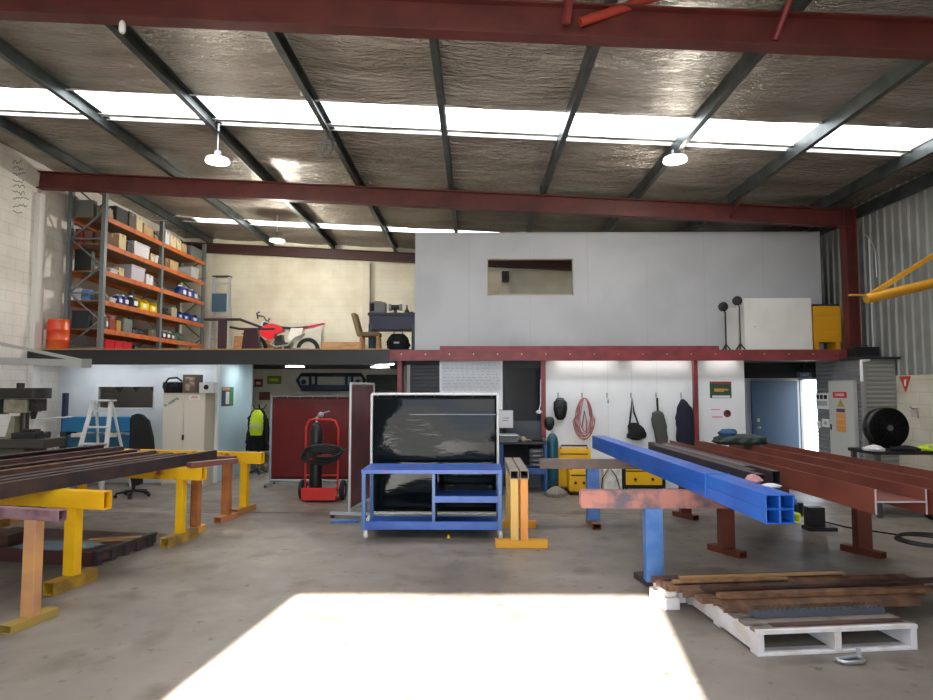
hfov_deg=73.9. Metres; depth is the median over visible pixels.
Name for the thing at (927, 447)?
safety vest
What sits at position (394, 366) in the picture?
ceiling
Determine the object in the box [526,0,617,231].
rafter
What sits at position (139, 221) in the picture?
carton
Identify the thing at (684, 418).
jacket
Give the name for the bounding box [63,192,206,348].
rack
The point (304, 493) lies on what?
trolley
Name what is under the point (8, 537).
block
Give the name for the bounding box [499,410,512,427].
paper notice
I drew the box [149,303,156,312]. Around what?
bin
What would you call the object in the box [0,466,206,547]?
trestle
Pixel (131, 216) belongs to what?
carton
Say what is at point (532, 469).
shelf
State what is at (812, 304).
tray
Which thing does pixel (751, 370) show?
wall
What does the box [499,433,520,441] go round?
metal tray
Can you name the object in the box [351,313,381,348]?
wooden chair
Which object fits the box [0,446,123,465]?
steel beam
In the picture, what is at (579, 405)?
coil
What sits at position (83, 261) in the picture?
case
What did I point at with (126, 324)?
case
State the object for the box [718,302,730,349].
work light
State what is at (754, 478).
rag
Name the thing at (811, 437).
ground
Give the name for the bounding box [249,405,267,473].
coat stand
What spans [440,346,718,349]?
steel beam
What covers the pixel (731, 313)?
sheet
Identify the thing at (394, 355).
beam
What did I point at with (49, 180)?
rafter
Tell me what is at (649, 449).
tube
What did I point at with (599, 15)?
brace
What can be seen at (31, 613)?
trestle
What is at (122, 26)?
socket
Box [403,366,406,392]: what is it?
pipe
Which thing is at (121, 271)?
carton
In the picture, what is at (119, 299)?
plastic bottle
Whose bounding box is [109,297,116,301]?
plastic tub
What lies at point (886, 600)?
strip
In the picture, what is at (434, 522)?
work table
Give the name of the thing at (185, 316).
bin
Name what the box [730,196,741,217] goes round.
brace
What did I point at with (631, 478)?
machine
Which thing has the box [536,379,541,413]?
pull cord
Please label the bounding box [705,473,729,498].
strap
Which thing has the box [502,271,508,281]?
wall speaker
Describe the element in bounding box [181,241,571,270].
rafter
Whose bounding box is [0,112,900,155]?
trim
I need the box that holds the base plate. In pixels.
[330,519,358,522]
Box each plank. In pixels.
[87,535,142,541]
[748,601,884,618]
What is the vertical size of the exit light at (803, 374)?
0.365 m
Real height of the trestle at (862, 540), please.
0.900 m
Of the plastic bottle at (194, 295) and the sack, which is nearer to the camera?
the sack
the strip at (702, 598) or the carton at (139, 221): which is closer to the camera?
the strip at (702, 598)
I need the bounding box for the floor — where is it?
[0,455,932,699]
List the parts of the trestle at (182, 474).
leg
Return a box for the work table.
[361,463,502,538]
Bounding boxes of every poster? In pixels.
[221,387,233,405]
[254,379,262,386]
[259,392,269,399]
[267,376,280,383]
[710,381,731,397]
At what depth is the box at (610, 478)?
11.14 m
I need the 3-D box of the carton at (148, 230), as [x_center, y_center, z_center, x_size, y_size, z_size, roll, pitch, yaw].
[-7.503,-2.726,14.254,0.403,0.243,0.418,0,-4,1]
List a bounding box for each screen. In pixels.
[264,395,348,487]
[330,382,374,517]
[366,393,498,520]
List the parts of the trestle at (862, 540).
leg, leg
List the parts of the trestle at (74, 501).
leg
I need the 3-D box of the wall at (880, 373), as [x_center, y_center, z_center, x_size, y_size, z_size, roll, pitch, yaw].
[7.090,1.315,10.594,0.550,2.405,0.012,0,-4,1]
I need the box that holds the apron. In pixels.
[651,398,667,443]
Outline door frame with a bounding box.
[744,378,751,433]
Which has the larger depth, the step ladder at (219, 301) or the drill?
the step ladder at (219, 301)
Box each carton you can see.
[75,229,86,242]
[84,231,94,242]
[94,294,108,300]
[95,231,117,246]
[97,204,112,217]
[106,267,123,275]
[106,315,114,329]
[112,233,125,249]
[115,320,120,330]
[128,211,135,228]
[136,216,142,231]
[142,224,152,236]
[143,329,155,336]
[144,274,152,285]
[148,253,154,261]
[153,231,169,244]
[158,258,168,267]
[164,307,176,316]
[168,259,177,270]
[169,235,175,247]
[176,239,180,249]
[181,243,186,252]
[261,340,274,348]
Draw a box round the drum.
[46,319,70,348]
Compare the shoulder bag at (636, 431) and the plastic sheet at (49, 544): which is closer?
the plastic sheet at (49, 544)
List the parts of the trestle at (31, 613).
leg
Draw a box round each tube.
[592,436,779,508]
[592,442,779,523]
[601,436,793,508]
[649,449,794,497]
[780,509,794,523]
[794,503,797,512]
[794,512,800,522]
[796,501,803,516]
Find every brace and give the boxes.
[562,0,572,24]
[578,0,661,26]
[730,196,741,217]
[772,0,792,40]
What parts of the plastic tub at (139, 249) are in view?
lid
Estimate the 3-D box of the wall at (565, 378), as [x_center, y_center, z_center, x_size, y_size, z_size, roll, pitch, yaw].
[3.347,1.385,11.685,3.772,2.403,0.080,0,-4,1]
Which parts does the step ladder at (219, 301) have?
panel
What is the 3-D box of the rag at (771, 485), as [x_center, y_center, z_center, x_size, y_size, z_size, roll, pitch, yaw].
[2.394,1.067,4.883,0.147,0.030,0.130,2,-4,-29]
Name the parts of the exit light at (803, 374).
stem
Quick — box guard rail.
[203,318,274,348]
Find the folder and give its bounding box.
[59,393,142,485]
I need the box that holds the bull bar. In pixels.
[296,373,366,390]
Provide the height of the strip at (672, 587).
0.083 m
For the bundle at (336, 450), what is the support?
hanging from the trolley
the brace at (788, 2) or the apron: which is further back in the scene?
the apron
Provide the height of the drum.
0.615 m
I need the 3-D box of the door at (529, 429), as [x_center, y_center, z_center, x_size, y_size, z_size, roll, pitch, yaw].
[1.099,1.979,11.871,0.672,1.240,0.030,0,-4,1]
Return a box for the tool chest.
[811,304,841,349]
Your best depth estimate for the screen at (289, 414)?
11.91 m
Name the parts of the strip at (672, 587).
steel strip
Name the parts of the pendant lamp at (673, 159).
lamp shade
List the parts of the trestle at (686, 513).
leg, leg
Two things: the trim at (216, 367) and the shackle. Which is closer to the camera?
the shackle
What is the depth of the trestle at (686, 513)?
8.88 m
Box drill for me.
[0,383,71,507]
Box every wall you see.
[0,143,183,449]
[56,365,213,482]
[181,238,571,454]
[217,365,251,481]
[250,365,252,469]
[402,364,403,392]
[403,361,540,420]
[415,233,823,349]
[546,361,745,487]
[744,363,815,377]
[799,169,932,470]
[815,357,862,458]
[865,359,898,464]
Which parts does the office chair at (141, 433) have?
leg, leg, backrest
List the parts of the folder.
lever arm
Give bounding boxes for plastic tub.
[73,288,81,299]
[82,289,93,299]
[95,339,114,348]
[106,268,118,273]
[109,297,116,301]
[113,264,145,282]
[114,341,122,348]
[122,342,132,348]
[128,241,149,258]
[178,266,199,278]
[187,245,202,259]
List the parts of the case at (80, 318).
lid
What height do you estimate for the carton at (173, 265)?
0.243 m
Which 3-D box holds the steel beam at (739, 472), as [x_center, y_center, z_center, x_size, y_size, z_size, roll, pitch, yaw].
[2.526,1.273,6.814,0.075,0.210,2.900,0,-4,-1]
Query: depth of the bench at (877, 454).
8.95 m
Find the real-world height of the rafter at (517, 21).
1.125 m
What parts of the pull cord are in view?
cord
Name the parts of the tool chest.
drawer, drawer, drawer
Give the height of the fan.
0.622 m
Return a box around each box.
[199,383,217,392]
[601,469,621,488]
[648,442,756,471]
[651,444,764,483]
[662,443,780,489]
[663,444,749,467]
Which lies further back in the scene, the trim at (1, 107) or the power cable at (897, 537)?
the trim at (1, 107)
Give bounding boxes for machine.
[558,445,590,488]
[567,469,585,494]
[622,469,665,488]
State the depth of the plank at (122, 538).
7.06 m
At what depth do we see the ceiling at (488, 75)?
8.51 m
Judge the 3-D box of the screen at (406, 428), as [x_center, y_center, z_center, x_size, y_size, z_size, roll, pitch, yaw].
[-0.445,1.494,8.630,1.814,1.800,0.568,0,-4,1]
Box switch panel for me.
[816,393,828,408]
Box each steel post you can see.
[397,361,402,392]
[540,361,545,489]
[692,361,698,445]
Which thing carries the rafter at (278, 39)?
on the rafter
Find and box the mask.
[553,397,566,419]
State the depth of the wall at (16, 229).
11.55 m
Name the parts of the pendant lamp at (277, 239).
lamp shade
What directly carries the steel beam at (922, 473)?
on the trestle at (862, 540)
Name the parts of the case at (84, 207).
lid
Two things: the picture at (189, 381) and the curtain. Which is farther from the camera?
the picture at (189, 381)
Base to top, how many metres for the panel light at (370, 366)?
0.045 m
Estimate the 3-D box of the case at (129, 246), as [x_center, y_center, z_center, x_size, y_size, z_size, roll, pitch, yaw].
[-7.513,-2.242,13.487,0.400,0.281,0.220,0,-4,1]
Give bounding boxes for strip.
[651,570,845,585]
[663,574,913,591]
[676,584,923,597]
[695,593,925,603]
[700,577,932,590]
[713,593,920,612]
[716,585,932,599]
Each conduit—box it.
[859,359,869,380]
[868,238,873,346]
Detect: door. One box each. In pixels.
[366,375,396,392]
[410,366,501,432]
[506,368,540,419]
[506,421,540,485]
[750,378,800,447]
[751,381,798,447]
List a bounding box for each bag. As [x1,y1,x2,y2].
[132,327,144,334]
[162,307,169,314]
[162,377,182,392]
[171,332,182,340]
[386,331,410,348]
[627,400,646,439]
[862,445,884,451]
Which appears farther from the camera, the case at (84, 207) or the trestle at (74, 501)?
the case at (84, 207)
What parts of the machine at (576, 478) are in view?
panel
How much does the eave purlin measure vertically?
0.200 m
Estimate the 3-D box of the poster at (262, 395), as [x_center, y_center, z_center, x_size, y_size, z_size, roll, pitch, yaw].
[-5.669,1.291,17.399,0.310,0.224,0.013,0,-4,1]
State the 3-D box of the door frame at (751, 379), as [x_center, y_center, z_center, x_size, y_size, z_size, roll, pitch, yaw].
[6.369,1.522,13.938,2.214,2.413,0.070,0,-4,1]
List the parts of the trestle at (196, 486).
leg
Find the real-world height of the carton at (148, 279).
0.243 m
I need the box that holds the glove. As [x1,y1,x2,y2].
[520,436,531,441]
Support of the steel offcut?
on the floor
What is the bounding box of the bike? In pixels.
[242,311,324,348]
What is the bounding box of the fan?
[862,407,908,447]
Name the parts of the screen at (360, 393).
frame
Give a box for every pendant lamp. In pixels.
[204,123,229,165]
[269,215,284,242]
[662,149,687,164]
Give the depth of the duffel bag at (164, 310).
15.04 m
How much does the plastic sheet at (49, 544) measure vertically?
0.070 m
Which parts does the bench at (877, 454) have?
leg, leg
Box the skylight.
[0,88,932,146]
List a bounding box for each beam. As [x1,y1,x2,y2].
[27,350,388,364]
[389,350,846,360]
[670,440,927,514]
[703,441,932,514]
[753,443,932,479]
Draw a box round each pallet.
[0,527,157,565]
[686,597,917,656]
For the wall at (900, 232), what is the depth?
10.56 m
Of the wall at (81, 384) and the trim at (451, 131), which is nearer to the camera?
the trim at (451, 131)
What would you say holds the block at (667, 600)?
on the floor
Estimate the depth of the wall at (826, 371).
11.62 m
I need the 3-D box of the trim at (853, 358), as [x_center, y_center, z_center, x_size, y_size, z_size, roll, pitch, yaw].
[7.103,0.158,10.943,0.670,0.040,0.660,0,-4,1]
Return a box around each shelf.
[370,516,496,520]
[436,490,496,495]
[503,466,544,473]
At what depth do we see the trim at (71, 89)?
8.60 m
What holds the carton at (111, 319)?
on the rack
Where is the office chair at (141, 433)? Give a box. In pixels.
[113,414,154,498]
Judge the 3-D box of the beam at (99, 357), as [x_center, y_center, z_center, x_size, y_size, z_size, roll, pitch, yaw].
[-4.792,0.135,11.505,6.727,0.270,0.080,0,-4,1]
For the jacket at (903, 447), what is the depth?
8.97 m
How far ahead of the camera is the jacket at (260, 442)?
13.55 m
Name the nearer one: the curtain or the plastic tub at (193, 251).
the curtain
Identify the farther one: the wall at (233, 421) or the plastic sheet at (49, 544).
the wall at (233, 421)
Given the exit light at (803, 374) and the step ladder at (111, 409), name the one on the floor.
the step ladder at (111, 409)
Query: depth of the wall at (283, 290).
17.58 m
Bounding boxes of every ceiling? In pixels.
[0,0,932,248]
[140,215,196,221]
[253,361,814,368]
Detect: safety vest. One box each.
[249,410,262,435]
[917,444,932,450]
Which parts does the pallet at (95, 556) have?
rail, rail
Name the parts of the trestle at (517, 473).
leg, leg, leg, leg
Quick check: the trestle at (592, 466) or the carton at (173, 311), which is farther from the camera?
the carton at (173, 311)
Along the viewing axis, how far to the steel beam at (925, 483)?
6.15 m
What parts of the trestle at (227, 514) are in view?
leg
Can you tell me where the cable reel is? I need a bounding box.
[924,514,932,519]
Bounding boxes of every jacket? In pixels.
[245,408,269,450]
[675,399,693,445]
[890,445,920,451]
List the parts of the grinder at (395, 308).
motor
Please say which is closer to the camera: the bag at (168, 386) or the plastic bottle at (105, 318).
the bag at (168, 386)
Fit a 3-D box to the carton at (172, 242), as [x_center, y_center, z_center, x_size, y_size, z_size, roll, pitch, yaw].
[-7.488,-2.683,15.414,0.403,0.303,0.290,0,-4,1]
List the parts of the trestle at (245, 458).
leg, leg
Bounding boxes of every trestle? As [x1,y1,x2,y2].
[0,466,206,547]
[0,488,111,595]
[0,506,66,634]
[6,466,205,533]
[45,455,237,522]
[77,449,264,514]
[495,458,547,547]
[539,458,638,529]
[579,489,730,586]
[672,486,788,520]
[707,508,886,558]
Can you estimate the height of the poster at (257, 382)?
0.225 m
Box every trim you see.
[0,106,910,150]
[0,110,906,152]
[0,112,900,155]
[27,193,47,428]
[29,88,932,128]
[159,218,451,232]
[173,215,519,232]
[213,365,219,482]
[362,262,370,348]
[407,365,409,392]
[415,232,819,345]
[487,258,573,295]
[500,269,509,293]
[502,361,505,485]
[582,361,656,447]
[839,357,900,360]
[859,359,868,459]
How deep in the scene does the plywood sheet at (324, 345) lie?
17.19 m
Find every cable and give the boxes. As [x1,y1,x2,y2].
[825,521,932,547]
[865,234,877,276]
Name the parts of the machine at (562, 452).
handle, panel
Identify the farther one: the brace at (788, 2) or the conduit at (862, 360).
the conduit at (862, 360)
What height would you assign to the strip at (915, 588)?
0.035 m
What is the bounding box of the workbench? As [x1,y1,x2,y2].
[368,312,414,349]
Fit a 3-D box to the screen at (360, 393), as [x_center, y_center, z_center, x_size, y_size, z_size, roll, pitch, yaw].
[-1.596,1.472,9.487,0.568,1.951,1.180,-1,-4,8]
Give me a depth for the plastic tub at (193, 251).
16.59 m
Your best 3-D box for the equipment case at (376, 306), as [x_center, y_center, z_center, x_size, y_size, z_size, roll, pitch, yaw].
[-1.942,-0.929,13.603,0.348,0.286,0.315,0,-4,1]
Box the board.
[37,349,389,349]
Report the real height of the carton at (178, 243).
0.283 m
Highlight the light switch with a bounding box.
[822,419,829,426]
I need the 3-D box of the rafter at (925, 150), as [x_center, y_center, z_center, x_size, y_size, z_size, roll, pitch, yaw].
[6.644,-2.971,8.020,0.110,0.200,19.000,0,-4,1]
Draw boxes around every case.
[72,310,92,327]
[74,249,95,270]
[76,200,96,215]
[109,205,127,224]
[115,317,131,332]
[126,241,132,252]
[132,345,144,348]
[369,301,386,312]
[847,345,879,357]
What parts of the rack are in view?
upright frame, upright frame, upright frame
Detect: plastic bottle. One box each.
[104,315,107,328]
[112,294,121,303]
[120,295,128,305]
[127,295,137,307]
[164,330,169,338]
[174,285,185,295]
[184,287,190,297]
[189,289,197,299]
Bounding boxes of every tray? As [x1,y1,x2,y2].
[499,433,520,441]
[811,304,837,305]
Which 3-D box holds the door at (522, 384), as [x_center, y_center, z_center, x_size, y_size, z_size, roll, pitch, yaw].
[1.099,0.852,11.947,0.672,1.000,0.020,0,-4,1]
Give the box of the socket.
[119,20,125,33]
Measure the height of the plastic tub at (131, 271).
0.340 m
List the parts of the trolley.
frame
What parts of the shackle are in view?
lever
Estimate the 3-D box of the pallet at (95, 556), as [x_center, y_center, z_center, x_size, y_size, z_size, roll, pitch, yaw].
[-4.771,2.227,7.131,2.035,0.150,0.980,-1,-4,11]
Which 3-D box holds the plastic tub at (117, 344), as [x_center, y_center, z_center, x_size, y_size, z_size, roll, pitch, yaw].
[-7.426,-0.047,13.055,0.242,0.280,0.273,0,-4,1]
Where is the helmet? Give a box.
[544,417,553,430]
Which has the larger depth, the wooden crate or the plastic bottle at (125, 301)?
the plastic bottle at (125, 301)
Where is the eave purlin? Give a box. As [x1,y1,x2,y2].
[805,171,932,235]
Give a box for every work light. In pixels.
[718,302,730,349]
[732,296,745,349]
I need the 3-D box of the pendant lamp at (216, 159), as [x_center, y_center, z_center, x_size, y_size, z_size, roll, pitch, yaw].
[-3.815,-3.167,9.516,0.370,0.633,0.370,0,-4,1]
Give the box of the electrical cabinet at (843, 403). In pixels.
[828,380,859,457]
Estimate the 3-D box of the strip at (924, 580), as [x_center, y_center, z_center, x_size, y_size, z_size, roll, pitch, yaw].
[2.990,1.924,5.105,2.200,0.030,0.070,0,-4,-6]
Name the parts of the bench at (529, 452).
leg, panel, drawer, drawer, drawer, drawer, leg, leg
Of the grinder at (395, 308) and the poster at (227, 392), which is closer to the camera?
the poster at (227, 392)
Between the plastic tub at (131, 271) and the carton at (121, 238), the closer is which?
the carton at (121, 238)
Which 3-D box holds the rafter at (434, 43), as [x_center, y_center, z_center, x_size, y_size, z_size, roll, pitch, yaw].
[-0.356,-3.329,8.130,0.110,0.200,19.000,0,-4,1]
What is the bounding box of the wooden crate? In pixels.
[182,375,202,392]
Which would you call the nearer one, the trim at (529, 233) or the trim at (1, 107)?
the trim at (1, 107)
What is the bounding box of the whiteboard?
[439,361,502,409]
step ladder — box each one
[66,400,131,489]
[207,275,232,348]
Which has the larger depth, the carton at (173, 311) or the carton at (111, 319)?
the carton at (173, 311)
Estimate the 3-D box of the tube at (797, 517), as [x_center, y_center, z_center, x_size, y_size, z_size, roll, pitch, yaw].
[2.305,1.333,6.883,0.064,0.102,4.952,0,-4,-1]
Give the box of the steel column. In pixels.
[839,208,861,349]
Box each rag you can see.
[745,474,763,483]
[761,483,781,487]
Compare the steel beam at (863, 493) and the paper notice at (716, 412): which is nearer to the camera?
the steel beam at (863, 493)
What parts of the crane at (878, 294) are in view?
plate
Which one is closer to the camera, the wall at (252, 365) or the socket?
the socket
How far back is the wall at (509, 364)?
12.02 m
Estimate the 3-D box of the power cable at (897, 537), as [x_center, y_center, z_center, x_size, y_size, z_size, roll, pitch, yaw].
[5.319,2.321,7.810,1.624,0.045,0.736,-3,-5,43]
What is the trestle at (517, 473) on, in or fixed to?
on the floor
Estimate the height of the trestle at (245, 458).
0.900 m
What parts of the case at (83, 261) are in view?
lid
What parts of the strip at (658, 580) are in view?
steel strip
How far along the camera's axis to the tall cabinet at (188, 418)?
11.84 m
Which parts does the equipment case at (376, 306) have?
panel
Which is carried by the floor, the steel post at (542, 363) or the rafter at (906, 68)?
the steel post at (542, 363)
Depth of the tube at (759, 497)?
5.51 m
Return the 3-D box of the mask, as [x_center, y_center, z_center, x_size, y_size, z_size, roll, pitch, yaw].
[1.753,1.096,11.578,0.260,0.420,0.170,0,-4,1]
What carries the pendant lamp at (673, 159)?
hanging from the rafter at (747, 62)
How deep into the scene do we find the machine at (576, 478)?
10.80 m
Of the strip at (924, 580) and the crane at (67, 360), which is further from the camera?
the crane at (67, 360)
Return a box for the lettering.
[13,160,28,212]
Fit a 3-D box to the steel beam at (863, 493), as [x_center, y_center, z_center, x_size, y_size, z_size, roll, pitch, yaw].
[3.251,1.291,6.940,0.400,0.190,4.506,0,-4,-1]
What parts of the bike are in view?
fuel tank, frame, seat, panel, panel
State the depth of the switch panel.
11.81 m
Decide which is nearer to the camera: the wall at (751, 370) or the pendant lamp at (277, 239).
the wall at (751, 370)
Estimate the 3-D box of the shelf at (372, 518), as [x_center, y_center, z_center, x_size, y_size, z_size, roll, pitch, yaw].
[-0.426,2.209,7.963,1.638,0.030,0.620,0,-4,1]
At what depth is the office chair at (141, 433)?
10.92 m
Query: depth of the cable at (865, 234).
11.20 m
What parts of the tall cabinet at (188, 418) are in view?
door, door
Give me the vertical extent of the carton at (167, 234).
0.343 m
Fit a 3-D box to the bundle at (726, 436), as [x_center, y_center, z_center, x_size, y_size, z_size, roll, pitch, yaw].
[3.730,1.188,8.493,0.757,0.210,0.377,0,-4,1]
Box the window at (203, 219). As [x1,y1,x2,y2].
[195,218,499,232]
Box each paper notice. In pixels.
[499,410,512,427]
[708,404,733,420]
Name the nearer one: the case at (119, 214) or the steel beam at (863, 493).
the steel beam at (863, 493)
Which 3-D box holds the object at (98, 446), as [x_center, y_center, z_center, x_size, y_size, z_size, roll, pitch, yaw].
[-6.040,1.256,5.976,0.120,0.140,6.398,-1,-4,13]
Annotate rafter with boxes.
[0,0,932,60]
[0,36,273,245]
[0,115,214,242]
[36,171,850,227]
[105,25,336,248]
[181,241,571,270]
[267,32,398,251]
[429,39,457,232]
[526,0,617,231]
[601,0,812,231]
[679,59,931,231]
[761,139,932,231]
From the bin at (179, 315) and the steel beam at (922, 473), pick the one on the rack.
the bin at (179, 315)
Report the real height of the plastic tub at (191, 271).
0.300 m
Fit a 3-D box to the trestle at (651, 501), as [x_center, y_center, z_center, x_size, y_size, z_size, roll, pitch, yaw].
[2.013,1.769,5.826,1.880,0.900,0.608,0,-4,1]
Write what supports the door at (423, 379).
in the wall at (509, 364)
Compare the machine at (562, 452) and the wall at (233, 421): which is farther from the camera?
the wall at (233, 421)
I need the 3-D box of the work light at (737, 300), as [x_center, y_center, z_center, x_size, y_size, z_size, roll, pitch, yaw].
[5.083,-0.505,11.574,0.207,1.009,0.172,-2,-4,31]
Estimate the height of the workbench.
0.915 m
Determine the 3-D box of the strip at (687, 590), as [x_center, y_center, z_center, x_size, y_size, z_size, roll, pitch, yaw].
[2.784,1.976,5.156,2.100,0.060,0.120,0,-4,-5]
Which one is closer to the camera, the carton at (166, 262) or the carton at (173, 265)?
the carton at (166, 262)
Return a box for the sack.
[545,486,566,497]
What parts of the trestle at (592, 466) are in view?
leg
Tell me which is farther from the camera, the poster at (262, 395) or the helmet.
the poster at (262, 395)
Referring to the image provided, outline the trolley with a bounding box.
[298,418,346,499]
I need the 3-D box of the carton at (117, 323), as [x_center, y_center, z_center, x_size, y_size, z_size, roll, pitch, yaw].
[-7.516,-0.507,13.047,0.403,0.223,0.153,0,-4,1]
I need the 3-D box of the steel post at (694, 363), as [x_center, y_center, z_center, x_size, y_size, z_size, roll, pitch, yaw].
[4.234,1.369,11.434,0.074,2.403,0.100,0,-4,1]
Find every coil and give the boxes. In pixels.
[318,129,335,158]
[573,398,594,439]
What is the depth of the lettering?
11.31 m
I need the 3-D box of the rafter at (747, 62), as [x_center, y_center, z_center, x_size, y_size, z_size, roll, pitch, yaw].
[3.144,-3.150,8.075,0.110,0.200,19.000,0,-4,1]
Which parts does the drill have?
motor, knob, rod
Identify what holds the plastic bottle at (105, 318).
on the rack
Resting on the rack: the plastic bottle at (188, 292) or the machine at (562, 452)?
the plastic bottle at (188, 292)
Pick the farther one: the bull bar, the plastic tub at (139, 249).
the bull bar
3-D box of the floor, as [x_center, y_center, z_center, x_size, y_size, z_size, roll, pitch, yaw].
[-0.400,2.421,7.819,16.200,0.150,19.500,0,-4,1]
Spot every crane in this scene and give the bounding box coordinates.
[0,342,91,367]
[849,253,932,303]
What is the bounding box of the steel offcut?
[801,506,837,531]
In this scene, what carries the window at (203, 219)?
attached to the ceiling at (488, 75)
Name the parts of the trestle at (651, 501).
leg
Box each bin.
[134,297,148,310]
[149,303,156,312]
[177,312,182,318]
[182,313,188,319]
[186,313,198,322]
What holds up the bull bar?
attached to the wall at (283, 290)
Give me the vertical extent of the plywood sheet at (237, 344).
0.755 m
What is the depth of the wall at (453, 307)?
12.16 m
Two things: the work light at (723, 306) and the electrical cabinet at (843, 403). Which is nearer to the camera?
the electrical cabinet at (843, 403)
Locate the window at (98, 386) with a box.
[96,385,154,408]
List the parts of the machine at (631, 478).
panel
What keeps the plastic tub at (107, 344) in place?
on the floor
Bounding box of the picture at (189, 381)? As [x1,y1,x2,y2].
[185,377,194,389]
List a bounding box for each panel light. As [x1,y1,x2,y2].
[285,365,304,366]
[370,366,389,367]
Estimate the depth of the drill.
9.38 m
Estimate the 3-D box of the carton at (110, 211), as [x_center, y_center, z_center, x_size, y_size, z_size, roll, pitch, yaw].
[-7.428,-2.849,12.753,0.239,0.300,0.373,0,-4,1]
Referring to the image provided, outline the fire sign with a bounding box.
[899,376,910,391]
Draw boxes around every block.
[0,528,23,545]
[649,583,685,609]
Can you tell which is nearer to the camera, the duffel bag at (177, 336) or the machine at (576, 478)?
the machine at (576, 478)
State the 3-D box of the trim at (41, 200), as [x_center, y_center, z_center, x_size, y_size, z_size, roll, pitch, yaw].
[-8.115,-0.193,11.658,0.120,5.550,0.200,0,-4,1]
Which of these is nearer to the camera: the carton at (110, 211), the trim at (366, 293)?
the carton at (110, 211)
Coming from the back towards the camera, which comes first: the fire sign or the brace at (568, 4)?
the fire sign
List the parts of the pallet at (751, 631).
steel strip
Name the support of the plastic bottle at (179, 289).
on the rack
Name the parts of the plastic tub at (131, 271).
lid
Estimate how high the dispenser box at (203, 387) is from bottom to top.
0.201 m
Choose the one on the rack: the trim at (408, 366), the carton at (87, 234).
the carton at (87, 234)
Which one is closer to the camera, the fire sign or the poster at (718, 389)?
the fire sign
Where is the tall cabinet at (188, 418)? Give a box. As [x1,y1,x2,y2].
[161,393,214,486]
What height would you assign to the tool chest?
0.882 m
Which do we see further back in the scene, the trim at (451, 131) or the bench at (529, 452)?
the bench at (529, 452)
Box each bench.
[499,440,547,494]
[848,447,932,517]
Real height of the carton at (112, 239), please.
0.263 m
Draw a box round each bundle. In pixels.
[300,444,348,464]
[711,429,766,444]
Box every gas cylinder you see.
[309,410,329,487]
[547,431,558,488]
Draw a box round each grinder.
[389,304,401,312]
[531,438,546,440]
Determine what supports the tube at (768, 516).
on the trestle at (651, 501)
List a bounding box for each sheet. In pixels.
[13,539,105,549]
[233,336,242,348]
[321,342,358,348]
[726,308,737,349]
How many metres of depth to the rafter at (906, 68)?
8.30 m
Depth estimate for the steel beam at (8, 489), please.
6.31 m
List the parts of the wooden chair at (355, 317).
backrest, leg, leg, seat, leg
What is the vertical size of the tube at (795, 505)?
0.100 m
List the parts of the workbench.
leg, leg, leg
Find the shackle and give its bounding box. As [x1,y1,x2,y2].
[833,648,866,664]
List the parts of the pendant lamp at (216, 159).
lamp shade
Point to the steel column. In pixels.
(850, 305)
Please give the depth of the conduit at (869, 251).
11.29 m
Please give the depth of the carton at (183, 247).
15.98 m
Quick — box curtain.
[351,385,373,507]
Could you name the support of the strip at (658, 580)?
on the pallet at (751, 631)
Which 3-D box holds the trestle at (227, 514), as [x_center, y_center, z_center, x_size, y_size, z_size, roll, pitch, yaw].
[-4.802,1.976,9.104,3.120,0.900,0.400,-1,-4,13]
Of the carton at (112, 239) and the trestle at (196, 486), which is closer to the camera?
the trestle at (196, 486)
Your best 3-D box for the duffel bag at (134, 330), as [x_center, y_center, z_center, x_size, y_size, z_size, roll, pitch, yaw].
[-7.509,-0.420,13.931,0.427,0.160,0.540,0,-4,1]
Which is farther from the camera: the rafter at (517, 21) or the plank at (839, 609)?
the rafter at (517, 21)
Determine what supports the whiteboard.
on the floor
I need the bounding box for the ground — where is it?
[803,407,818,450]
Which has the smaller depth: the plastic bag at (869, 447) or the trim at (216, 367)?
the plastic bag at (869, 447)
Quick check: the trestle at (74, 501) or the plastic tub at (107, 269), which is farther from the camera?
the plastic tub at (107, 269)
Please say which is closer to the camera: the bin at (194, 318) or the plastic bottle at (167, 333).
the plastic bottle at (167, 333)
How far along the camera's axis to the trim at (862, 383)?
10.61 m
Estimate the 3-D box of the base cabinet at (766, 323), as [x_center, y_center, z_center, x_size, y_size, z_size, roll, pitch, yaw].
[5.883,-0.477,11.855,1.276,0.996,0.350,0,-4,1]
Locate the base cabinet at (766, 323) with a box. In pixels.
[736,298,812,349]
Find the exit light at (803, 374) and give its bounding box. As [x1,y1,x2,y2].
[796,362,811,377]

